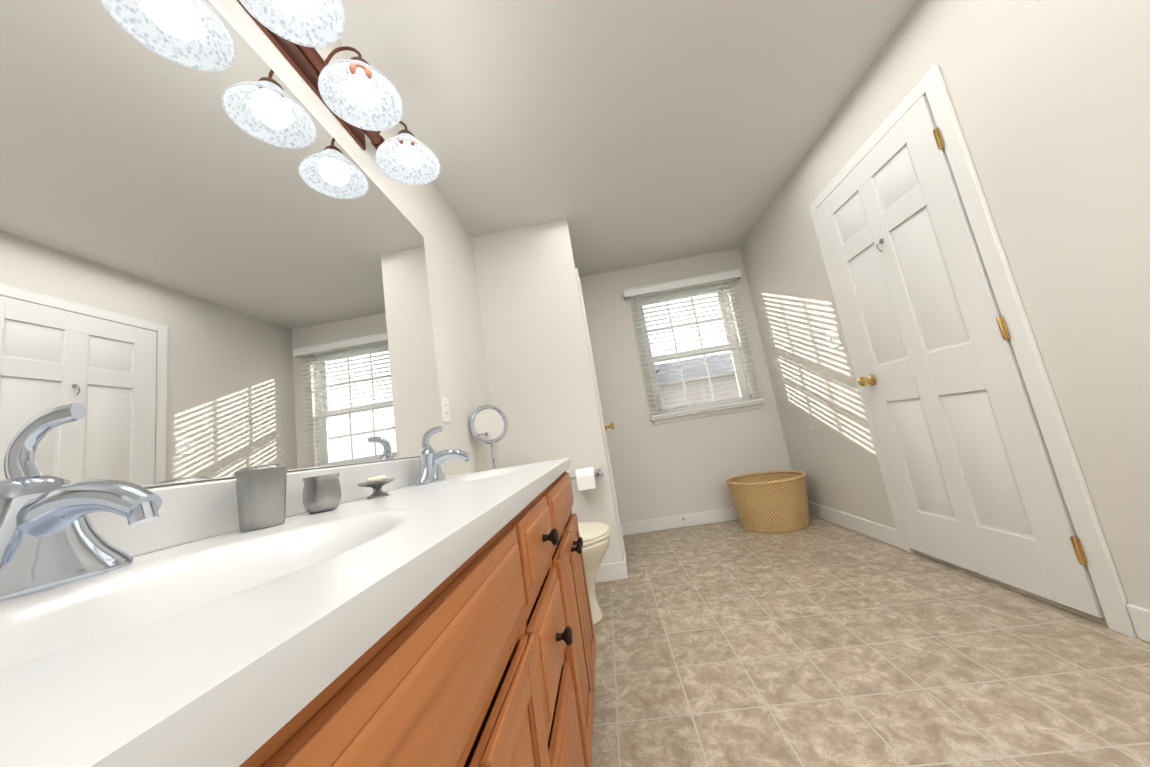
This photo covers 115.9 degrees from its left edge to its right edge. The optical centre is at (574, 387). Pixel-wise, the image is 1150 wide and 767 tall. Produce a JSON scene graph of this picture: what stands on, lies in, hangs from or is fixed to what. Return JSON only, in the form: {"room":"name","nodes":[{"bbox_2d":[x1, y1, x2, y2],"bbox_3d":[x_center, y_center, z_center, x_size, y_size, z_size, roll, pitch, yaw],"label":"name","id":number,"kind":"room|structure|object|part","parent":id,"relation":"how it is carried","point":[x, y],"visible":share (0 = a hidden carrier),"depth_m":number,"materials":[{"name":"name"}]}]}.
{"room":"bathroom","nodes":[
{"label":"bathroom","id":0,"kind":"room"},
{"bbox_2d":[144,0,498,488],"bbox_3d":[-0.743,-0.058,1.152,0.150,2.440,4.830,-9,-8,3],"label":"wall","id":1,"kind":"structure","parent":0,"point":[428,212],"depth_m":1.84,"materials":[{"name":"white paint"}]},
{"bbox_2d":[0,0,444,486],"bbox_3d":[-0.721,-0.324,0.898,0.006,1.050,1.570,-9,-8,3],"label":"wall mirror","id":2,"kind":"object","parent":1,"relation":"attached to","point":[212,258],"visible":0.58,"depth_m":0.67,"materials":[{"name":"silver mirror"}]},
{"bbox_2d":[237,0,439,184],"bbox_3d":[-0.686,-0.939,0.976,0.266,0.315,1.092,-9,-8,3],"label":"sconce","id":3,"kind":"object","parent":1,"relation":"attached to","point":[308,64],"depth_m":1.10,"materials":[{"name":"white glass"}]},
{"bbox_2d":[284,0,304,4],"bbox_3d":[-0.662,-0.859,0.806,0.072,0.082,0.057,-9,-8,3],"label":"bulb","id":4,"kind":"object","parent":3,"relation":"attached to","point":[293,2],"depth_m":0.86,"materials":[{"name":"white glass"}]},
{"bbox_3d":[-0.666,-0.948,0.976,0.224,0.107,1.015,-9,-8,3],"label":"vanity sconce shade","id":5,"kind":"part","parent":3,"relation":"part of","materials":[{"name":"white glass"}]},
{"bbox_3d":[-0.648,-0.856,1.038,0.072,0.160,0.125,-9,-8,3],"label":"vanity sconce bulb","id":6,"kind":"part","parent":3,"relation":"part of","materials":[{"name":"white glass"}]},
{"bbox_3d":[-0.628,-0.823,1.283,0.072,0.154,0.149,-9,-8,3],"label":"vanity sconce bulb","id":7,"kind":"part","parent":3,"relation":"part of","materials":[{"name":"white glass"}]},
{"bbox_2d":[441,397,450,421],"bbox_3d":[-0.605,0.103,1.685,0.008,0.115,0.070,-9,-8,3],"label":"electrical outlet plate","id":8,"kind":"object","parent":1,"relation":"attached to","point":[445,408],"visible":1,"depth_m":1.68,"materials":[{"name":"white plastic"}]},
{"bbox_2d":[472,219,622,563],"bbox_3d":[-0.181,0.110,2.892,0.705,2.440,0.960,-9,-8,3],"label":"wall","id":9,"kind":"structure","parent":0,"point":[542,387],"depth_m":2.45,"materials":[{"name":"white paint"}]},
{"bbox_2d":[571,467,602,490],"bbox_3d":[0.077,0.568,2.259,0.209,0.125,0.126,-9,-8,3],"label":"toilet paper holder","id":10,"kind":"object","parent":9,"relation":"attached to","point":[585,477],"visible":1,"depth_m":2.20,"materials":[{"name":"white paper"}]},
{"bbox_2d":[575,268,626,566],"bbox_3d":[0.202,0.206,2.899,0.020,2.143,0.748,-9,-8,3],"label":"trim","id":11,"kind":"structure","parent":9,"relation":"attached to","point":[601,421],"depth_m":2.52,"materials":[{"name":"white wood"}]},
{"bbox_2d":[580,281,626,560],"bbox_3d":[0.245,0.219,2.901,0.095,2.043,0.630,-9,-8,3],"label":"closet door","id":12,"kind":"structure","parent":9,"relation":"in","point":[611,425],"depth_m":2.60,"materials":[{"name":"white wood"}]},
{"bbox_2d":[595,561,627,582],"bbox_3d":[-0.033,1.186,2.242,0.719,0.105,0.014,-9,-8,3],"label":"baseboard","id":13,"kind":"structure","parent":9,"relation":"attached to","point":[614,571],"depth_m":2.22,"materials":[{"name":"white wood"}]},
{"bbox_2d":[339,0,917,276],"bbox_3d":[0.260,-1.497,1.266,2.580,0.100,4.830,-9,-8,3],"label":"ceiling","id":14,"kind":"structure","parent":0,"point":[620,134],"depth_m":1.73,"materials":[{"name":"white paint"}]},
{"bbox_2d":[579,248,791,522],"bbox_3d":[0.639,0.056,3.395,2.280,2.440,0.150,-9,-8,3],"label":"wall","id":15,"kind":"structure","parent":0,"point":[642,484],"depth_m":3.26,"materials":[{"name":"white paint"}]},
{"bbox_2d":[621,507,739,535],"bbox_3d":[1.159,1.129,3.126,1.575,0.105,0.014,-9,-8,3],"label":"baseboard","id":16,"kind":"structure","parent":15,"relation":"attached to","point":[677,521],"depth_m":3.13,"materials":[{"name":"white wood"}]},
{"bbox_2d":[623,269,741,299],"bbox_3d":[0.999,-0.965,3.384,1.094,0.074,0.086,-9,-8,3],"label":"window valance","id":17,"kind":"object","parent":15,"relation":"attached to","point":[681,283],"visible":1,"depth_m":3.35,"materials":[{"name":"white"}]},
{"bbox_2d":[636,283,764,423],"bbox_3d":[1.102,-0.343,3.386,1.008,1.247,0.200,-9,-8,3],"label":"window","id":18,"kind":"structure","parent":15,"relation":"in","point":[743,395],"depth_m":3.40,"materials":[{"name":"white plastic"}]},
{"bbox_2d":[630,279,763,417],"bbox_3d":[1.089,-0.394,3.310,0.988,1.207,0.055,-9,-8,3],"label":"window blind","id":19,"kind":"object","parent":18,"relation":"attached to","point":[705,407],"visible":0.94,"depth_m":3.32,"materials":[{"name":"white plastic"}]},
{"bbox_2d":[591,514,1149,766],"bbox_3d":[0.649,0.986,0.900,2.580,0.100,4.830,-9,-8,3],"label":"floor","id":20,"kind":"structure","parent":0,"point":[818,642],"depth_m":1.21,"materials":[{"name":"tile"}]},
{"bbox_2d":[0,402,595,766],"bbox_3d":[-0.293,0.540,0.722,0.586,1.009,1.530,-9,-8,3],"label":"bathroom vanity","id":21,"kind":"object","parent":20,"relation":"on","point":[425,612],"visible":0.98,"depth_m":0.35,"materials":[{"name":"brown wood"}]},
{"bbox_2d":[234,464,287,531],"bbox_3d":[-0.567,0.197,0.653,0.075,0.110,0.075,-9,-8,3],"label":"tumbler","id":22,"kind":"object","parent":21,"relation":"on","point":[261,495],"visible":1,"depth_m":0.63,"materials":[{"name":"silver metal"}]},
{"bbox_2d":[302,473,341,513],"bbox_3d":[-0.551,0.231,0.784,0.069,0.076,0.069,-9,-8,3],"label":"toothbrush holder","id":23,"kind":"object","parent":21,"relation":"on","point":[321,493],"visible":1,"depth_m":0.76,"materials":[{"name":"silver metal"}]},
{"bbox_2d":[357,478,395,498],"bbox_3d":[-0.527,0.271,0.959,0.094,0.042,0.094,-9,-8,3],"label":"soap dish","id":24,"kind":"object","parent":21,"relation":"on","point":[376,486],"visible":1,"depth_m":0.94,"materials":[{"name":"silver metal"}]},
{"bbox_2d":[367,475,385,482],"bbox_3d":[-0.531,0.247,0.963,0.036,0.016,0.056,-6,-9,-17],"label":"soap","id":25,"kind":"object","parent":24,"relation":"in","point":[376,478],"visible":0.79,"depth_m":0.94,"materials":[{"name":"beige"}]},
{"bbox_2d":[578,522,610,625],"bbox_3d":[-0.140,0.817,1.892,0.667,0.758,0.504,-9,-8,3],"label":"toilet","id":26,"kind":"object","parent":20,"relation":"on","point":[595,536],"visible":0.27,"depth_m":1.75,"materials":[{"name":"beige ceramic"}]},
{"bbox_2d":[470,405,507,468],"bbox_3d":[-0.460,0.289,1.974,0.175,0.395,0.152,-9,-8,3],"label":"makeup mirror","id":27,"kind":"object","parent":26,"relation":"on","point":[488,424],"visible":0.79,"depth_m":1.98,"materials":[{"name":"silver metal"}]},
{"bbox_3d":[-0.043,0.766,1.861,0.456,0.041,0.382,-9,-8,3],"label":"seat","id":28,"kind":"part","parent":26,"relation":"part of","materials":[{"name":"beige"}]},
{"bbox_2d":[726,470,809,532],"bbox_3d":[1.530,0.888,2.827,0.583,0.375,0.513,-9,-8,3],"label":"basket","id":29,"kind":"object","parent":20,"relation":"on","point":[771,502],"visible":1,"depth_m":2.64,"materials":[{"name":"wicker"}]},
{"bbox_2d":[740,0,1149,624],"bbox_3d":[1.651,-0.453,1.014,0.150,2.440,4.830,-9,-8,3],"label":"wall","id":30,"kind":"structure","parent":0,"point":[1050,100],"depth_m":1.21,"materials":[{"name":"white paint"}]},
{"bbox_2d":[826,327,841,348],"bbox_3d":[1.664,-0.314,2.320,0.016,0.115,0.116,-9,-8,3],"label":"switch plate","id":31,"kind":"object","parent":30,"relation":"attached to","point":[833,338],"visible":1,"depth_m":2.31,"materials":[{"name":"white plastic"}]},
{"bbox_2d":[808,501,901,548],"bbox_3d":[1.885,0.931,2.553,0.014,0.105,1.056,-9,-8,3],"label":"baseboard","id":32,"kind":"structure","parent":30,"relation":"attached to","point":[884,533],"depth_m":2.37,"materials":[{"name":"white wood"}]},
{"bbox_2d":[816,95,1104,617],"bbox_3d":[1.614,-0.169,1.726,0.095,2.043,0.778,-9,-8,3],"label":"entry door","id":33,"kind":"structure","parent":30,"relation":"in","point":[974,481],"depth_m":1.59,"materials":[{"name":"white wood"}]},
{"bbox_2d":[809,65,1137,637],"bbox_3d":[1.651,-0.193,1.733,0.020,2.143,0.896,-9,-8,3],"label":"trim","id":34,"kind":"structure","parent":30,"relation":"attached to","point":[930,85],"depth_m":1.33,"materials":[{"name":"white wood"}]},
{"bbox_2d":[1126,604,1149,642],"bbox_3d":[1.671,0.571,-0.122,0.014,0.105,2.560,-9,-8,3],"label":"baseboard","id":35,"kind":"structure","parent":30,"relation":"attached to","point":[1140,617],"depth_m":1.12,"materials":[{"name":"white wood"}]},
{"label":"outside","id":36,"kind":"structure","parent":0,"visible":0},
{"bbox_3d":[1.543,6.981,19.288,120.000,0.200,120.000,-9,-8,3],"label":"ground","id":37,"kind":"structure","parent":36,"visible":0},
{"bbox_2d":[654,353,739,408],"bbox_3d":[1.179,2.434,17.197,15.600,8.200,10.200,-9,-8,3],"label":"house","id":38,"kind":"structure","parent":37,"relation":"on","point":[697,389],"depth_m":15.11,"materials":[{"name":"white"}]}
]}

